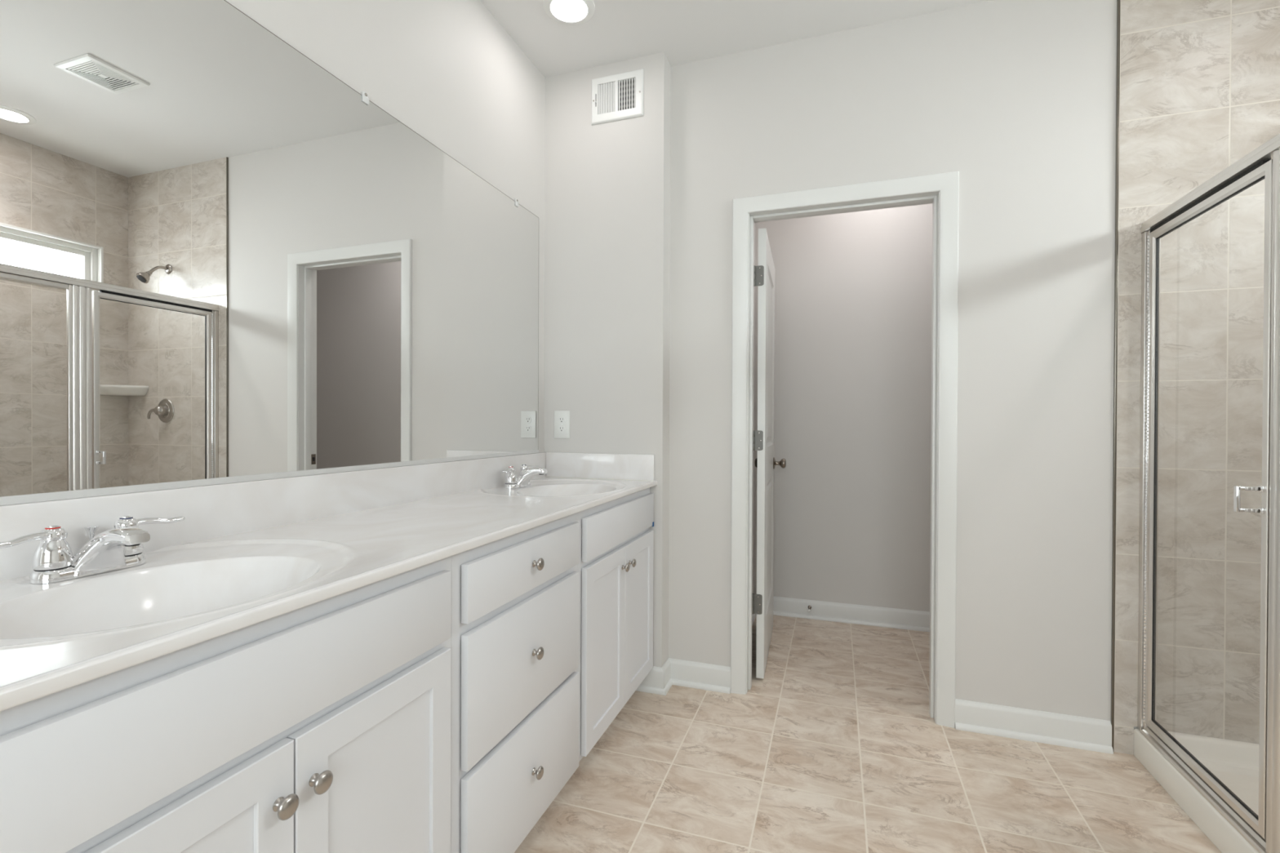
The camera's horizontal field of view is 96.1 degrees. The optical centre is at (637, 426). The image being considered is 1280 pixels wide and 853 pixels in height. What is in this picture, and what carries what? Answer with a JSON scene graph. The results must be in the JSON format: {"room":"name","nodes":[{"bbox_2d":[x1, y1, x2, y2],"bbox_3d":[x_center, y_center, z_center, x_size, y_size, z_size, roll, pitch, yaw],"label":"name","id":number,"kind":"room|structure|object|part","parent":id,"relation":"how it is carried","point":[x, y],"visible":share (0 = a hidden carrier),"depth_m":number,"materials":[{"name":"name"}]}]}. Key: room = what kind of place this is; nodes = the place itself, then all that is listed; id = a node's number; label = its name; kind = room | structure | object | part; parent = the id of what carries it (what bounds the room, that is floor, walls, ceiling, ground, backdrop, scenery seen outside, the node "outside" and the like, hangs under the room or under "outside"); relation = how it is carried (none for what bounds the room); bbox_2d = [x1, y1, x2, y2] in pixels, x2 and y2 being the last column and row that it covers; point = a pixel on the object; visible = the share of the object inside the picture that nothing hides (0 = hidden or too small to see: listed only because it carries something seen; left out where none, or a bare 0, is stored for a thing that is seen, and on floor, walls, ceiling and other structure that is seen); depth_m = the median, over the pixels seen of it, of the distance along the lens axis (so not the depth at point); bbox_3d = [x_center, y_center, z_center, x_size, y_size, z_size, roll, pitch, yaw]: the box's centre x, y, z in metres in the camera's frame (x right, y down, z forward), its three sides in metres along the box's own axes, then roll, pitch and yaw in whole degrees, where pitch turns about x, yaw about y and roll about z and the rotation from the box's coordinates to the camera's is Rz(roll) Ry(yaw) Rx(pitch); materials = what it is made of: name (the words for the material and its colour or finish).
{"room":"bathroom","nodes":[
{"label":"bathroom","id":0,"kind":"room"},
{"bbox_2d":[225,0,545,453],"bbox_3d":[-1.115,-0.223,0.844,0.120,2.740,4.310,0,0,19],"label":"wall","id":1,"kind":"structure","parent":0,"point":[448,71],"depth_m":1.98,"materials":[{"name":"white paint"}]},
{"bbox_2d":[0,0,538,505],"bbox_3d":[-0.778,-0.410,1.613,0.011,1.067,2.056,0,0,19],"label":"wall mirror","id":2,"kind":"object","parent":1,"relation":"attached to","point":[222,261],"visible":1,"depth_m":1.25,"materials":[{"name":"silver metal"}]},
{"bbox_2d":[0,452,546,580],"bbox_3d":[-0.768,0.186,1.642,0.019,0.124,2.132,0,0,19],"label":"backsplash","id":3,"kind":"structure","parent":1,"relation":"attached to","point":[217,510],"depth_m":1.29,"materials":[{"name":"stone"}]},
{"bbox_2d":[543,52,671,667],"bbox_3d":[-0.123,-0.230,2.663,0.569,2.740,0.223,0,0,19],"label":"wall","id":4,"kind":"structure","parent":0,"point":[607,184],"depth_m":2.54,"materials":[{"name":"white paint"}]},
{"bbox_2d":[554,410,569,438],"bbox_3d":[-0.343,-0.008,2.618,0.079,0.125,0.008,0,0,19],"label":"electrical outlet","id":5,"kind":"object","parent":4,"relation":"attached to","point":[562,418],"visible":1,"depth_m":2.62,"materials":[{"name":"white plastic"}]},
{"bbox_2d":[558,426,564,431],"bbox_3d":[-0.343,0.013,2.616,0.034,0.027,0.003,0,0,19],"label":"receptacle","id":6,"kind":"object","parent":5,"relation":"attached to","point":[561,428],"depth_m":2.61,"materials":[{"name":"grey plastic"}]},
{"bbox_2d":[558,417,564,422],"bbox_3d":[-0.343,-0.028,2.616,0.034,0.027,0.003,0,0,19],"label":"receptacle","id":7,"kind":"object","parent":5,"relation":"attached to","point":[561,420],"depth_m":2.61,"materials":[{"name":"grey plastic"}]},
{"bbox_2d":[591,68,644,124],"bbox_3d":[-0.091,-1.443,2.515,0.244,0.201,0.024,0,0,19],"label":"air vent","id":8,"kind":"object","parent":4,"relation":"in","point":[620,96],"visible":1,"depth_m":2.52,"materials":[{"name":"white metal"}]},
{"bbox_2d":[635,657,730,695],"bbox_3d":[0.199,1.090,2.482,0.390,0.105,0.132,0,0,19],"label":"baseboard","id":9,"kind":"structure","parent":4,"relation":"attached to","point":[703,676],"depth_m":2.50,"materials":[{"name":"white paint"}]},
{"bbox_2d":[480,0,991,77],"bbox_3d":[0.608,-1.637,0.830,3.370,0.100,5.420,0,0,19],"label":"ceiling","id":10,"kind":"structure","parent":0,"point":[686,31],"depth_m":2.29,"materials":[{"name":"white paint"}]},
{"bbox_2d":[542,0,595,25],"bbox_3d":[-0.259,-1.592,2.190,0.196,0.011,0.196,0,0,19],"label":"recessed light","id":11,"kind":"object","parent":10,"relation":"in","point":[571,12],"visible":1,"depth_m":2.20,"materials":[{"name":"white ceramic"}]},
{"bbox_2d":[752,222,755,593],"bbox_3d":[0.504,-0.230,3.083,0.120,2.740,0.980,0,0,19],"label":"wall","id":12,"kind":"structure","parent":0,"point":[754,223],"depth_m":3.50,"materials":[{"name":"white paint"}]},
{"bbox_2d":[753,203,932,612],"bbox_3d":[1.843,-0.226,3.208,2.570,2.740,0.130,0,0,19],"label":"wall","id":13,"kind":"structure","parent":0,"point":[853,291],"depth_m":3.34,"materials":[{"name":"white paint"}]},
{"bbox_2d":[807,605,811,612],"bbox_3d":[1.011,1.074,3.377,0.022,0.022,0.078,0,0,19],"label":"spring door stop","id":14,"kind":"object","parent":13,"relation":"attached to","point":[809,606],"visible":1,"depth_m":3.37,"materials":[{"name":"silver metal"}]},
{"bbox_2d":[751,596,929,631],"bbox_3d":[1.664,1.093,2.758,2.300,0.105,0.850,0,0,19],"label":"baseboard","id":15,"kind":"structure","parent":13,"relation":"attached to","point":[909,620],"depth_m":3.33,"materials":[{"name":"white paint"}]},
{"bbox_2d":[514,614,1221,852],"bbox_3d":[0.597,1.203,0.847,3.370,0.100,5.420,0,0,19],"label":"floor","id":16,"kind":"structure","parent":0,"point":[838,748],"depth_m":1.87,"materials":[{"name":"tile"}]},
{"bbox_2d":[0,555,451,852],"bbox_3d":[-0.734,0.705,0.916,0.558,0.886,0.766,0,0,19],"label":"base cabinet","id":17,"kind":"object","parent":16,"relation":"on","point":[325,726],"visible":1,"depth_m":0.79,"materials":[{"name":"white wood"}]},
{"bbox_3d":[-0.561,0.749,0.667,0.018,0.591,0.354,0,0,19],"label":"cabinet door","id":18,"kind":"part","parent":17,"relation":"part of","materials":[{"name":"white wood"}]},
{"bbox_3d":[-0.490,0.530,0.802,0.026,0.032,0.032,0,0,19],"label":"knob","id":19,"kind":"part","parent":17,"relation":"part of","materials":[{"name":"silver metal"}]},
{"bbox_3d":[-0.472,0.529,0.857,0.026,0.032,0.032,0,0,19],"label":"knob","id":20,"kind":"part","parent":17,"relation":"part of","materials":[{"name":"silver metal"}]},
{"bbox_2d":[0,452,657,711],"bbox_3d":[-0.520,0.250,1.557,0.544,0.249,2.132,0,0,19],"label":"countertop","id":21,"kind":"structure","parent":17,"relation":"on","point":[242,554],"depth_m":1.09,"materials":[{"name":"stone"}]},
{"bbox_2d":[0,515,185,583],"bbox_3d":[-0.912,0.204,0.974,0.212,0.088,0.182,0,0,-31],"label":"faucet","id":22,"kind":"object","parent":21,"relation":"on","point":[121,547],"visible":1,"depth_m":0.94,"materials":[{"name":"silver metal"}]},
{"bbox_3d":[-0.952,0.175,0.884,0.022,0.016,0.079,0,0,8],"label":"lever","id":23,"kind":"part","parent":22,"relation":"part of","materials":[{"name":"silver metal"}]},
{"bbox_3d":[-0.945,0.196,0.931,0.047,0.062,0.047,0,0,19],"label":"handle","id":24,"kind":"part","parent":22,"relation":"part of","materials":[{"name":"silver metal"}]},
{"bbox_3d":[-0.929,0.238,0.980,0.052,0.019,0.156,0,0,19],"label":"plate","id":25,"kind":"part","parent":22,"relation":"part of","materials":[{"name":"silver metal"}]},
{"bbox_3d":[-0.955,0.211,1.008,0.020,0.072,0.020,0,0,19],"label":"lift rod","id":26,"kind":"part","parent":22,"relation":"part of","materials":[{"name":"silver metal"}]},
{"bbox_3d":[-0.879,0.206,0.962,0.145,0.076,0.084,0,0,19],"label":"spout","id":27,"kind":"part","parent":22,"relation":"part of","materials":[{"name":"silver metal"}]},
{"bbox_3d":[-0.912,0.196,1.028,0.047,0.062,0.047,0,0,19],"label":"handle","id":28,"kind":"part","parent":22,"relation":"part of","materials":[{"name":"silver metal"}]},
{"bbox_3d":[-0.888,0.174,1.068,0.022,0.016,0.079,0,0,30],"label":"lever","id":29,"kind":"part","parent":22,"relation":"part of","materials":[{"name":"silver metal"}]},
{"bbox_2d":[0,530,439,686],"bbox_3d":[-0.745,0.309,0.906,0.521,0.138,0.680,0,0,19],"label":"basin","id":30,"kind":"object","parent":21,"relation":"in","point":[193,589],"depth_m":0.94,"materials":[{"name":"white ceramic"}]},
{"bbox_2d":[502,463,547,488],"bbox_3d":[-0.459,0.198,2.286,0.212,0.088,0.182,0,0,-31],"label":"faucet","id":31,"kind":"object","parent":21,"relation":"on","point":[511,481],"visible":1,"depth_m":2.25,"materials":[{"name":"silver metal"}]},
{"bbox_3d":[-0.499,0.169,2.196,0.022,0.016,0.079,0,0,8],"label":"lever","id":32,"kind":"part","parent":31,"relation":"part of","materials":[{"name":"silver metal"}]},
{"bbox_3d":[-0.493,0.190,2.243,0.047,0.062,0.047,0,0,19],"label":"handle","id":33,"kind":"part","parent":31,"relation":"part of","materials":[{"name":"silver metal"}]},
{"bbox_3d":[-0.476,0.232,2.292,0.052,0.019,0.156,0,0,19],"label":"plate","id":34,"kind":"part","parent":31,"relation":"part of","materials":[{"name":"silver metal"}]},
{"bbox_3d":[-0.459,0.190,2.340,0.047,0.062,0.047,0,0,19],"label":"handle","id":35,"kind":"part","parent":31,"relation":"part of","materials":[{"name":"silver metal"}]},
{"bbox_3d":[-0.426,0.200,2.274,0.145,0.076,0.084,0,0,19],"label":"spout","id":36,"kind":"part","parent":31,"relation":"part of","materials":[{"name":"silver metal"}]},
{"bbox_3d":[-0.435,0.168,2.380,0.022,0.016,0.079,0,0,30],"label":"lever","id":37,"kind":"part","parent":31,"relation":"part of","materials":[{"name":"silver metal"}]},
{"bbox_2d":[452,477,650,502],"bbox_3d":[-0.292,0.302,2.218,0.521,0.138,0.680,0,0,19],"label":"basin","id":38,"kind":"object","parent":21,"relation":"in","point":[556,489],"depth_m":2.29,"materials":[{"name":"white ceramic"}]},
{"bbox_3d":[-0.445,0.747,1.005,0.018,0.591,0.354,0,0,19],"label":"cabinet door","id":39,"kind":"part","parent":17,"relation":"part of","materials":[{"name":"white wood"}]},
{"bbox_2d":[450,512,579,852],"bbox_3d":[-0.507,0.702,1.572,0.558,0.886,0.622,0,0,19],"label":"base cabinet","id":40,"kind":"object","parent":16,"relation":"on","point":[515,598],"visible":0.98,"depth_m":1.40,"materials":[{"name":"white wood"}]},
{"bbox_3d":[-0.277,0.896,1.494,0.018,0.288,0.565,0,0,19],"label":"drawer","id":41,"kind":"part","parent":40,"relation":"part of","materials":[{"name":"white wood"}]},
{"bbox_3d":[-0.276,0.589,1.492,0.018,0.290,0.565,0,0,19],"label":"drawer","id":42,"kind":"part","parent":40,"relation":"part of","materials":[{"name":"white wood"}]},
{"bbox_3d":[-0.275,0.356,1.490,0.018,0.126,0.565,0,0,19],"label":"drawer","id":43,"kind":"part","parent":40,"relation":"part of","materials":[{"name":"white wood"}]},
{"bbox_3d":[-0.257,0.894,1.486,0.026,0.032,0.032,0,0,19],"label":"knob","id":44,"kind":"part","parent":40,"relation":"part of","materials":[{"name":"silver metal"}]},
{"bbox_3d":[-0.255,0.585,1.485,0.026,0.032,0.032,0,0,19],"label":"knob","id":45,"kind":"part","parent":40,"relation":"part of","materials":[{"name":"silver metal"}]},
{"bbox_3d":[-0.255,0.355,1.483,0.026,0.032,0.032,0,0,19],"label":"knob","id":46,"kind":"part","parent":40,"relation":"part of","materials":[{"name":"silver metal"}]},
{"bbox_2d":[577,488,653,761],"bbox_3d":[-0.286,0.699,2.213,0.558,0.886,0.733,0,0,19],"label":"base cabinet","id":47,"kind":"object","parent":16,"relation":"on","point":[615,565],"visible":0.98,"depth_m":2.03,"materials":[{"name":"white wood"}]},
{"bbox_3d":[-0.110,0.743,1.974,0.018,0.591,0.349,0,0,19],"label":"cabinet door","id":48,"kind":"part","parent":47,"relation":"part of","materials":[{"name":"white wood"}]},
{"bbox_3d":[-0.042,0.516,2.103,0.026,0.032,0.032,0,0,19],"label":"knob","id":49,"kind":"part","parent":47,"relation":"part of","materials":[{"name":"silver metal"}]},
{"bbox_3d":[-0.018,0.516,2.173,0.026,0.032,0.032,0,0,19],"label":"knob","id":50,"kind":"part","parent":47,"relation":"part of","materials":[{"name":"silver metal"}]},
{"bbox_3d":[0.004,0.741,2.307,0.018,0.591,0.349,0,0,19],"label":"cabinet door","id":51,"kind":"part","parent":47,"relation":"part of","materials":[{"name":"white wood"}]},
{"bbox_2d":[1133,728,1258,852],"bbox_3d":[1.887,1.106,1.160,0.840,0.100,1.516,0,0,19],"label":"shower pan","id":52,"kind":"object","parent":16,"relation":"on","point":[1234,763],"visible":0.48,"depth_m":1.82,"materials":[{"name":"white plastic"}]},
{"bbox_2d":[1137,133,1279,852],"bbox_3d":[1.500,0.176,1.290,0.088,1.765,1.516,0,0,19],"label":"shower enclosure","id":53,"kind":"object","parent":52,"relation":"on","point":[1262,832],"visible":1,"depth_m":1.50,"materials":[{"name":"silver metal"}]},
{"bbox_3d":[1.524,-0.687,1.278,0.044,0.038,1.516,0,0,19],"label":"header rail","id":54,"kind":"part","parent":53,"relation":"part of","materials":[{"name":"silver metal"}]},
{"bbox_3d":[1.535,0.184,1.445,0.054,0.071,0.016,0,0,19],"label":"pull handle","id":55,"kind":"part","parent":53,"relation":"part of","materials":[{"name":"silver metal"}]},
{"bbox_2d":[668,0,1279,755],"bbox_3d":[1.430,-0.222,2.180,2.681,2.740,0.124,0,0,19],"label":"wall","id":56,"kind":"structure","parent":0,"point":[1017,98],"depth_m":2.09,"materials":[{"name":"white paint"}]},
{"bbox_2d":[730,171,959,728],"bbox_3d":[0.947,0.087,2.732,0.863,2.113,0.868,0,0,19],"label":"door","id":57,"kind":"structure","parent":56,"relation":"in","point":[941,190],"depth_m":2.42,"materials":[{"name":"white paint"}]},
{"bbox_3d":[0.692,0.205,3.212,0.069,0.066,0.066,0,0,19],"label":"knob","id":58,"kind":"part","parent":57,"relation":"part of","materials":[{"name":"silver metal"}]},
{"bbox_3d":[0.787,0.205,3.181,0.069,0.066,0.066,0,0,19],"label":"knob","id":59,"kind":"part","parent":57,"relation":"part of","materials":[{"name":"silver metal"}]},
{"bbox_3d":[0.854,0.088,2.454,0.857,2.113,0.016,0,0,19],"label":"casing","id":60,"kind":"part","parent":57,"relation":"part of","materials":[{"name":"white paint"}]},
{"bbox_2d":[955,698,1113,754],"bbox_3d":[1.442,1.097,2.110,0.491,0.105,0.026,0,0,19],"label":"baseboard","id":61,"kind":"structure","parent":56,"relation":"attached to","point":[1095,735],"depth_m":2.10,"materials":[{"name":"white paint"}]},
{"bbox_2d":[1111,0,1120,751],"bbox_3d":[1.686,-0.220,2.029,0.008,2.740,0.009,0,0,19],"label":"trim","id":62,"kind":"structure","parent":56,"relation":"attached to","point":[1117,84],"depth_m":2.03,"materials":[{"name":"grey metal"}]}
]}

